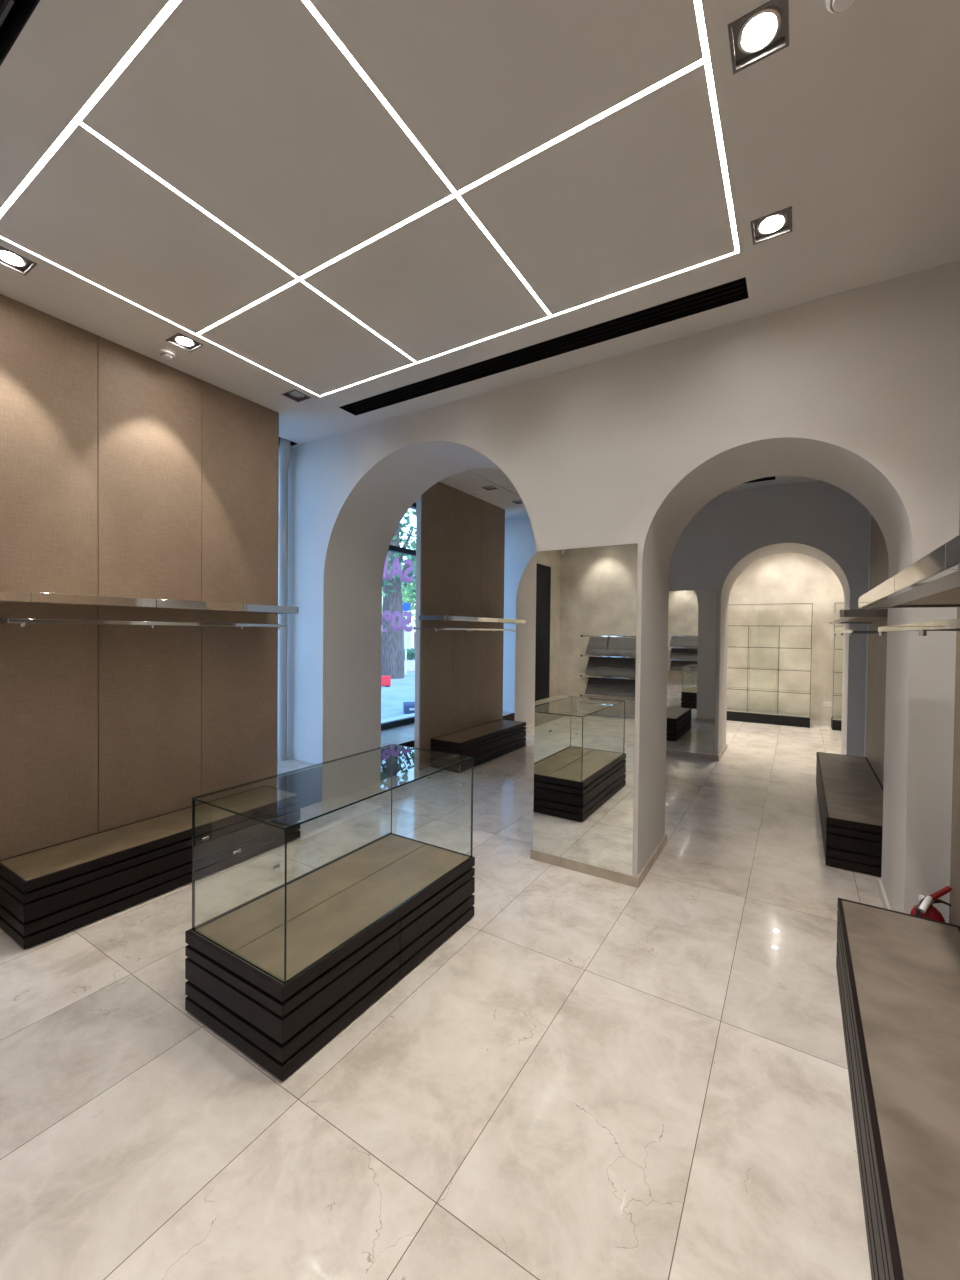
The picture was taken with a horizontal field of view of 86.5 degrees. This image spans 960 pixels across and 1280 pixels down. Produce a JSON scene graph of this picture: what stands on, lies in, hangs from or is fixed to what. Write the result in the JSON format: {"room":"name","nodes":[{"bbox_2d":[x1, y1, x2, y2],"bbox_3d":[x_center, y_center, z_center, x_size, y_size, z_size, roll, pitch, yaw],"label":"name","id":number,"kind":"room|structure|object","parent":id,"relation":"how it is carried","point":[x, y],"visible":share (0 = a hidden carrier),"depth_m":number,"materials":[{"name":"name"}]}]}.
{"room":"shop","nodes":[
{"label":"shop","id":0,"kind":"room"},
{"bbox_2d":[0,720,882,1279],"bbox_3d":[0.944,1.644,4.113,7.100,0.120,15.150,1,1,32],"label":"floor","id":1,"kind":"structure","parent":0,"point":[590,1077],"depth_m":1.87,"materials":[{"name":"tile"}]},
{"bbox_2d":[0,294,278,859],"bbox_3d":[-2.267,-0.173,3.512,0.088,3.464,1.965,1,1,32],"label":"panelling","id":2,"kind":"object","parent":1,"relation":"on","point":[125,472],"visible":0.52,"depth_m":3.32,"materials":[{"name":"brown wood"}]},
{"bbox_2d":[0,618,286,628],"bbox_3d":[-2.099,-0.101,3.393,0.326,0.044,1.670,1,1,32],"label":"hanging rail","id":3,"kind":"object","parent":2,"relation":"attached to","point":[22,622],"visible":1,"depth_m":3.08,"materials":[{"name":"silver metal"}]},
{"bbox_2d":[0,590,298,613],"bbox_3d":[-2.154,-0.229,3.234,0.397,0.052,2.105,1,1,32],"label":"wall shelf","id":4,"kind":"object","parent":2,"relation":"attached to","point":[11,596],"visible":1,"depth_m":3.03,"materials":[{"name":"silver metal"}]},
{"bbox_2d":[0,785,299,948],"bbox_3d":[-2.038,1.388,3.401,0.430,0.351,1.685,1,1,32],"label":"display platform","id":5,"kind":"object","parent":1,"relation":"on","point":[49,892],"visible":0.96,"depth_m":3.03,"materials":[{"name":"brown wood"}]},
{"bbox_2d":[185,833,474,1080],"bbox_3d":[-0.644,1.417,2.550,0.645,0.351,1.285,1,1,32],"label":"plinth","id":6,"kind":"object","parent":1,"relation":"on","point":[278,1025],"visible":1,"depth_m":2.19,"materials":[{"name":"brown wood"}]},
{"bbox_2d":[192,744,473,983],"bbox_3d":[-0.634,0.956,2.547,0.612,0.571,1.266,1,1,32],"label":"glass case","id":7,"kind":"object","parent":6,"relation":"on","point":[194,799],"visible":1,"depth_m":2.18,"materials":[{"name":"clear glass"}]},
{"bbox_2d":[414,482,504,770],"bbox_3d":[-0.203,-0.204,6.814,0.088,3.464,1.965,1,1,32],"label":"panelling","id":8,"kind":"object","parent":1,"relation":"on","point":[460,535],"visible":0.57,"depth_m":6.56,"materials":[{"name":"brown wood"}]},
{"bbox_2d":[413,627,514,631],"bbox_3d":[-0.133,-0.130,6.538,0.326,0.044,1.890,1,1,32],"label":"hanging rail","id":9,"kind":"object","parent":8,"relation":"attached to","point":[414,628],"visible":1,"depth_m":6.17,"materials":[{"name":"silver metal"}]},
{"bbox_2d":[419,615,525,622],"bbox_3d":[-0.025,-0.261,6.653,0.382,0.052,1.980,1,1,32],"label":"wall shelf","id":10,"kind":"object","parent":8,"relation":"attached to","point":[442,617],"visible":1,"depth_m":6.15,"materials":[{"name":"silver metal"}]},
{"bbox_2d":[430,719,525,772],"bbox_3d":[0.034,1.357,6.714,0.430,0.351,1.680,1,1,32],"label":"display platform","id":11,"kind":"object","parent":1,"relation":"on","point":[486,742],"visible":0.97,"depth_m":6.34,"materials":[{"name":"brown wood"}]},
{"bbox_2d":[726,603,812,727],"bbox_3d":[5.329,0.440,9.580,1.493,2.208,0.409,1,1,32],"label":"shelving","id":12,"kind":"object","parent":1,"relation":"on","point":[733,714],"visible":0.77,"depth_m":9.43,"materials":[{"name":"black metal"}]},
{"bbox_2d":[831,603,843,730],"bbox_3d":[6.449,0.463,8.880,0.503,2.208,0.409,1,1,32],"label":"shelving","id":13,"kind":"object","parent":1,"relation":"on","point":[836,722],"visible":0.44,"depth_m":8.87,"materials":[{"name":"black metal"}]},
{"bbox_2d":[816,752,882,876],"bbox_3d":[3.281,1.427,4.519,0.445,0.351,2.400,1,1,32],"label":"display platform","id":14,"kind":"object","parent":1,"relation":"on","point":[849,790],"visible":0.74,"depth_m":3.81,"materials":[{"name":"brown wood"}]},
{"bbox_2d":[836,898,959,1279],"bbox_3d":[1.287,1.457,1.335,0.450,0.351,2.505,1,1,32],"label":"display platform","id":15,"kind":"object","parent":1,"relation":"on","point":[898,973],"visible":1,"depth_m":1.52,"materials":[{"name":"brown wood"}]},
{"bbox_2d":[910,886,951,921],"bbox_3d":[2.139,1.399,2.434,0.166,0.451,0.145,0,1,-40],"label":"fire extinguisher","id":16,"kind":"object","parent":1,"relation":"on","point":[925,908],"visible":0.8,"depth_m":2.42,"materials":[{"name":"red metal"}]},
{"bbox_2d":[0,0,959,446],"bbox_3d":[-1.568,-1.873,0.995,5.320,0.030,6.655,1,1,32],"label":"ceiling","id":17,"kind":"structure","parent":0,"point":[252,111],"depth_m":2.03,"materials":[{"name":"paint"}]},
{"bbox_2d":[0,246,36,275],"bbox_3d":[-2.332,-1.951,2.536,0.156,0.127,0.156,1,1,32],"label":"recessed light","id":18,"kind":"object","parent":17,"relation":"in","point":[8,258],"visible":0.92,"depth_m":2.56,"materials":[{"name":"grey"}]},
{"bbox_2d":[0,0,39,65],"bbox_3d":[-1.872,-1.950,1.738,1.365,0.156,0.195,1,1,32],"label":"ceiling vent","id":19,"kind":"object","parent":17,"relation":"in","point":[14,14],"visible":1,"depth_m":1.58,"materials":[{"name":"black metal"}]},
{"bbox_2d":[0,0,177,215],"bbox_3d":[-1.032,-1.876,1.575,2.943,0.004,0.018,1,1,32],"label":"led strip","id":20,"kind":"object","parent":17,"relation":"attached to","point":[171,3],"visible":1,"depth_m":1.76,"materials":[{"name":"white plastic"}]},
{"bbox_2d":[158,346,175,359],"bbox_3d":[-2.055,-1.876,3.349,0.104,0.050,0.104,1,1,32],"label":"smoke detector","id":21,"kind":"object","parent":17,"relation":"attached to","point":[168,353],"visible":1,"depth_m":3.32,"materials":[{"name":"white plastic"}]},
{"bbox_2d":[165,333,203,351],"bbox_3d":[-1.884,-1.957,3.252,0.156,0.127,0.156,1,1,32],"label":"recessed light","id":22,"kind":"object","parent":17,"relation":"in","point":[188,344],"visible":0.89,"depth_m":3.26,"materials":[{"name":"grey"}]},
{"bbox_2d":[79,119,414,360],"bbox_3d":[-0.942,-1.892,2.654,0.018,0.004,1.909,1,1,32],"label":"led strip","id":23,"kind":"object","parent":17,"relation":"attached to","point":[80,119],"visible":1,"depth_m":2.30,"materials":[{"name":"white plastic"}]},
{"bbox_2d":[282,389,310,401],"bbox_3d":[-1.431,-1.964,3.978,0.156,0.127,0.156,1,1,32],"label":"recessed light","id":24,"kind":"object","parent":17,"relation":"in","point":[295,395],"visible":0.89,"depth_m":4.00,"materials":[{"name":"grey metal"}]},
{"bbox_2d":[305,0,549,313],"bbox_3d":[-0.101,-1.875,2.129,0.018,0.004,1.909,1,1,32],"label":"led strip","id":25,"kind":"object","parent":17,"relation":"attached to","point":[307,1],"visible":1,"depth_m":1.88,"materials":[{"name":"white plastic"}]},
{"bbox_2d":[197,52,709,333],"bbox_3d":[-0.520,-1.883,2.394,2.943,0.004,0.018,1,1,32],"label":"led strip","id":26,"kind":"object","parent":17,"relation":"attached to","point":[706,55],"visible":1,"depth_m":2.04,"materials":[{"name":"white plastic"}]},
{"bbox_2d":[339,277,748,415],"bbox_3d":[0.151,-1.956,3.467,2.963,0.156,0.190,1,1,32],"label":"ceiling vent","id":27,"kind":"object","parent":17,"relation":"in","point":[733,291],"visible":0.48,"depth_m":3.24,"materials":[{"name":"black metal"}]},
{"bbox_2d":[695,0,738,248],"bbox_3d":[0.719,-1.858,1.617,0.018,0.004,1.909,1,1,32],"label":"led strip","id":28,"kind":"object","parent":17,"relation":"attached to","point":[698,4],"visible":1,"depth_m":1.80,"materials":[{"name":"white plastic"}]},
{"bbox_2d":[728,0,788,74],"bbox_3d":[0.849,-1.901,1.551,0.156,0.127,0.156,1,1,32],"label":"recessed light","id":29,"kind":"object","parent":17,"relation":"in","point":[762,32],"visible":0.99,"depth_m":1.56,"materials":[{"name":"grey"}]},
{"bbox_2d":[750,206,791,244],"bbox_3d":[1.302,-1.907,2.276,0.156,0.127,0.156,1,1,32],"label":"recessed light","id":30,"kind":"object","parent":17,"relation":"in","point":[778,223],"visible":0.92,"depth_m":2.29,"materials":[{"name":"grey"}]},
{"bbox_2d":[824,0,856,12],"bbox_3d":[1.023,-1.812,1.425,0.104,0.050,0.104,1,1,32],"label":"smoke detector","id":31,"kind":"object","parent":17,"relation":"attached to","point":[833,6],"visible":1,"depth_m":1.44,"materials":[{"name":"white plastic"}]},
{"bbox_2d":[287,260,959,922],"bbox_3d":[0.380,-0.155,4.169,5.320,3.465,0.805,1,1,32],"label":"wall","id":32,"kind":"structure","parent":0,"point":[856,391],"depth_m":3.26,"materials":[{"name":"white paint"}]},
{"bbox_2d":[277,437,290,760],"bbox_3d":[-1.934,-0.402,5.024,0.112,3.191,0.193,0,1,-31],"label":"drain pipe","id":33,"kind":"object","parent":32,"relation":"attached to","point":[285,445],"visible":0.81,"depth_m":5.03,"materials":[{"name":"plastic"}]},
{"bbox_2d":[277,758,320,776],"bbox_3d":[-2.666,1.379,3.717,0.688,0.345,3.215,1,1,32],"label":"trim","id":34,"kind":"structure","parent":32,"relation":"attached to","point":[283,766],"depth_m":4.87,"materials":[{"name":"paint"}]},
{"bbox_2d":[277,765,321,808],"bbox_3d":[-2.370,1.387,3.531,0.012,0.343,3.215,1,1,32],"label":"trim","id":35,"kind":"structure","parent":32,"relation":"attached to","point":[307,783],"depth_m":4.72,"materials":[{"name":"white paint"}]},
{"bbox_2d":[381,712,511,748],"bbox_3d":[-0.568,1.348,7.075,0.688,0.345,3.095,1,1,32],"label":"trim","id":36,"kind":"structure","parent":32,"relation":"attached to","point":[402,734],"depth_m":6.32,"materials":[{"name":"paint"}]},
{"bbox_2d":[381,713,514,779],"bbox_3d":[-0.271,1.355,6.889,0.012,0.343,3.095,1,1,32],"label":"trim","id":37,"kind":"structure","parent":32,"relation":"attached to","point":[402,758],"depth_m":5.82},
{"bbox_2d":[533,543,637,874],"bbox_3d":[0.702,0.448,3.488,0.714,2.150,0.018,1,1,32],"label":"wall mirror","id":38,"kind":"object","parent":32,"relation":"attached to","point":[586,598],"visible":1,"depth_m":3.46,"materials":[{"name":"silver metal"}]},
{"bbox_2d":[530,834,666,887],"bbox_3d":[0.916,1.554,3.846,0.776,0.068,0.842,1,1,32],"label":"baseboard","id":39,"kind":"structure","parent":32,"relation":"attached to","point":[631,880],"depth_m":3.49,"materials":[{"name":"stone"}]},
{"bbox_2d":[439,468,820,518],"bbox_3d":[1.432,-1.918,5.795,5.320,0.030,3.135,1,1,32],"label":"ceiling","id":40,"kind":"structure","parent":0,"point":[467,481],"depth_m":6.29,"materials":[{"name":"paint"}]},
{"bbox_2d":[473,491,480,495],"bbox_3d":[-0.035,-1.908,6.656,0.104,0.050,0.104,1,1,32],"label":"smoke detector","id":41,"kind":"object","parent":40,"relation":"attached to","point":[476,493],"visible":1,"depth_m":6.62,"materials":[{"name":"white plastic"}]},
{"bbox_2d":[481,486,497,490],"bbox_3d":[0.126,-1.987,6.468,0.156,0.127,0.156,1,1,32],"label":"recessed light","id":42,"kind":"object","parent":40,"relation":"in","point":[487,488],"visible":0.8,"depth_m":6.49,"materials":[{"name":"grey"}]},
{"bbox_2d":[511,500,522,503],"bbox_3d":[0.546,-1.994,7.140,0.156,0.127,0.156,1,1,32],"label":"recessed light","id":43,"kind":"object","parent":40,"relation":"in","point":[517,501],"visible":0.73,"depth_m":7.16,"materials":[{"name":"grey metal"}]},
{"bbox_2d":[742,476,775,483],"bbox_3d":[2.174,-1.987,6.704,2.963,0.156,0.145,1,1,32],"label":"ceiling vent","id":44,"kind":"object","parent":40,"relation":"in","point":[772,477],"visible":0.11,"depth_m":6.04,"materials":[{"name":"black metal"}]},
{"bbox_2d":[503,481,869,756],"bbox_3d":[2.666,-0.182,7.374,5.800,3.465,0.865,1,1,32],"label":"wall","id":45,"kind":"structure","parent":0,"point":[820,520],"depth_m":6.51,"materials":[{"name":"white paint"}]},
{"bbox_2d":[525,723,534,729],"bbox_3d":[0.489,1.471,8.747,0.712,0.068,0.890,1,1,32],"label":"baseboard","id":46,"kind":"structure","parent":45,"relation":"attached to","point":[528,727],"depth_m":8.67,"materials":[{"name":"grey paint"}]},
{"bbox_2d":[666,590,716,754],"bbox_3d":[2.780,0.417,6.788,0.655,2.150,0.018,1,1,32],"label":"wall mirror","id":47,"kind":"object","parent":45,"relation":"attached to","point":[692,614],"visible":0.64,"depth_m":6.76,"materials":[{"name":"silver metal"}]},
{"bbox_2d":[666,743,726,760],"bbox_3d":[2.997,1.523,7.179,0.779,0.068,0.902,1,1,32],"label":"baseboard","id":48,"kind":"structure","parent":45,"relation":"attached to","point":[668,752],"depth_m":6.77,"materials":[{"name":"stone"}]},
{"bbox_2d":[727,553,843,721],"bbox_3d":[4.605,-0.211,10.476,5.800,3.465,0.150,1,1,32],"label":"wall","id":49,"kind":"structure","parent":0,"point":[780,578],"depth_m":9.64,"materials":[{"name":"paint"}]},
{"bbox_2d":[810,720,830,725],"bbox_3d":[4.479,1.486,10.473,5.650,0.068,0.014,1,1,32],"label":"baseboard","id":50,"kind":"structure","parent":49,"relation":"attached to","point":[811,721],"depth_m":9.36,"materials":[{"name":"grey paint"}]},
{"bbox_2d":[823,702,830,705],"bbox_3d":[6.343,1.169,9.307,0.124,0.080,0.010,1,1,32],"label":"wall outlet","id":51,"kind":"object","parent":49,"relation":"attached to","point":[824,703],"visible":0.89,"depth_m":9.31,"materials":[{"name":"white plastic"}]},
{"bbox_2d":[864,513,870,756],"bbox_3d":[3.620,-0.125,4.444,0.115,3.465,3.095,1,1,32],"label":"wall","id":52,"kind":"structure","parent":0,"point":[870,513],"depth_m":5.73,"materials":[{"name":"white paint"}]},
{"bbox_2d":[865,514,888,786],"bbox_3d":[3.521,-0.125,4.414,0.012,3.464,2.616,1,1,32],"label":"panelling","id":53,"kind":"object","parent":52,"relation":"attached to","point":[879,561],"visible":0.07,"depth_m":4.89,"materials":[{"name":"beige fabric"}]},
{"bbox_2d":[825,609,887,623],"bbox_3d":[3.260,-0.190,4.388,0.403,0.052,2.300,1,1,32],"label":"wall shelf","id":54,"kind":"object","parent":53,"relation":"attached to","point":[861,615],"visible":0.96,"depth_m":3.60,"materials":[{"name":"silver metal"}]},
{"bbox_2d":[833,630,886,635],"bbox_3d":[3.289,-0.059,4.371,0.332,0.044,2.200,1,1,32],"label":"hanging rail","id":55,"kind":"object","parent":53,"relation":"attached to","point":[850,632],"visible":0.66,"depth_m":4.00,"materials":[{"name":"silver metal"}]},
{"bbox_2d":[878,879,890,909],"bbox_3d":[2.435,1.586,2.900,0.188,0.068,0.831,1,1,32],"label":"baseboard","id":56,"kind":"structure","parent":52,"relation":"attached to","point":[885,903],"depth_m":3.12,"materials":[{"name":"grey paint"}]},
{"bbox_3d":[-0.992,1.342,7.328,0.300,0.340,2.995,1,1,32],"label":"wall","id":57,"kind":"structure","parent":0,"visible":0},
{"bbox_2d":[381,503,415,730],"bbox_3d":[-0.893,-0.379,7.250,0.070,3.095,2.995,1,1,32],"label":"window","id":58,"kind":"structure","parent":57,"relation":"in","point":[405,721],"depth_m":6.92,"materials":[{"name":"black metal"}]},
{"bbox_2d":[382,610,411,631],"bbox_3d":[-1.148,-0.253,6.859,0.002,0.280,0.740,1,1,32],"label":"window lettering","id":59,"kind":"object","parent":58,"relation":"attached to","point":[391,617],"depth_m":6.91,"materials":[{"name":"purple plastic"}]},
{"bbox_2d":[383,555,413,582],"bbox_3d":[-1.193,-0.957,6.763,0.002,0.330,0.980,1,1,32],"label":"window lettering","id":60,"kind":"object","parent":58,"relation":"attached to","point":[404,577],"depth_m":6.91,"materials":[{"name":"purple plastic"}]},
{"bbox_3d":[0.614,-0.080,-0.364,0.115,3.465,6.635,1,1,32],"label":"wall","id":61,"kind":"structure","parent":0,"visible":0},
{"bbox_2d":[949,511,959,925],"bbox_3d":[1.415,-0.094,1.046,0.012,3.464,3.271,1,1,32],"label":"panelling","id":62,"kind":"object","parent":61,"relation":"attached to","point":[954,910],"visible":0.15,"depth_m":2.39,"materials":[{"name":"beige fabric"}]},
{"bbox_2d":[858,535,959,608],"bbox_3d":[1.385,-0.161,1.388,0.403,0.052,2.125,1,1,32],"label":"wall shelf","id":63,"kind":"object","parent":62,"relation":"attached to","point":[933,580],"visible":1,"depth_m":1.41,"materials":[{"name":"silver metal"}]},
{"bbox_2d":[878,619,959,635],"bbox_3d":[1.429,-0.031,1.395,0.332,0.044,2.080,1,1,32],"label":"hanging rail","id":64,"kind":"object","parent":62,"relation":"attached to","point":[953,624],"visible":1,"depth_m":1.52,"materials":[{"name":"silver metal"}]},
{"label":"outside","id":65,"kind":"structure","parent":0,"visible":0},
{"bbox_3d":[-0.016,1.146,40.118,1.500,0.140,52.000,1,1,32],"label":"pavement","id":66,"kind":"object","parent":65,"visible":0},
{"bbox_2d":[382,536,415,623],"bbox_3d":[-3.180,-3.457,34.533,8.741,9.472,6.190,0,1,-22],"label":"street tree","id":67,"kind":"object","parent":66,"relation":"on","point":[410,600],"visible":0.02,"depth_m":34.04,"materials":[{"name":"green plant"}]},
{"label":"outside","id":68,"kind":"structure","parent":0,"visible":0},
{"bbox_2d":[381,671,414,719],"bbox_3d":[-19.585,1.219,29.943,55.100,0.100,110.000,1,1,32],"label":"ground","id":69,"kind":"structure","parent":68,"point":[401,690],"depth_m":14.71,"materials":[{"name":"concrete"}]},
{"bbox_2d":[381,676,390,686],"bbox_3d":[-3.406,1.371,16.978,0.860,0.360,0.320,0,1,-10],"label":"barrier","id":70,"kind":"object","parent":69,"relation":"on","point":[385,680],"visible":0.24,"depth_m":16.94,"materials":[{"name":"red plastic"}]},
{"bbox_2d":[381,511,415,678],"bbox_3d":[-2.999,-3.360,20.795,6.415,9.737,8.400,1,1,11],"label":"street tree","id":71,"kind":"object","parent":69,"relation":"on","point":[392,655],"visible":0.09,"depth_m":19.88,"materials":[{"name":"green plant"}]},
{"bbox_2d":[382,564,415,624],"bbox_3d":[-10.764,-3.007,46.797,6.050,8.000,56.000,1,1,32],"label":"building","id":72,"kind":"structure","parent":69,"relation":"on","point":[413,611],"depth_m":48.09,"materials":[{"name":"grey"}]},
{"bbox_2d":[405,631,406,673],"label":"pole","id":73,"kind":"object","parent":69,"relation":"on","point":[405,631],"depth_m":22.03,"materials":[{"name":"silver metal"}]},
{"bbox_2d":[402,601,410,618],"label":"road sign","id":74,"kind":"object","parent":69,"relation":"on","point":[406,606],"depth_m":21.96,"materials":[{"name":"blue metal"}]},
{"bbox_2d":[403,702,414,713],"bbox_3d":[-1.496,1.533,11.623,0.500,0.250,0.314,0,1,-12],"label":"block","id":75,"kind":"object","parent":69,"relation":"on","point":[408,707],"visible":0.55,"depth_m":11.47,"materials":[{"name":"blue paint"}]},
{"bbox_2d":[404,649,414,670],"bbox_3d":[-3.220,0.936,23.950,1.003,1.010,0.723,0,1,-8],"label":"planter","id":76,"kind":"object","parent":69,"relation":"on","point":[410,666],"visible":0.44,"depth_m":23.62,"materials":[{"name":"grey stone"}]},
{"bbox_2d":[404,625,414,649],"bbox_3d":[-4.224,0.219,30.239,2.100,2.220,2.100,1,1,32],"label":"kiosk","id":77,"kind":"object","parent":69,"relation":"on","point":[410,635],"visible":0.16,"depth_m":29.11,"materials":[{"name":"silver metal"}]},
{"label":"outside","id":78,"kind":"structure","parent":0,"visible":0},
{"bbox_2d":[381,713,414,722],"bbox_3d":[0.278,1.617,11.634,2.000,0.120,60.000,1,1,32],"label":"pavement","id":79,"kind":"structure","parent":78,"point":[412,714],"depth_m":10.19,"materials":[{"name":"grey stone"}]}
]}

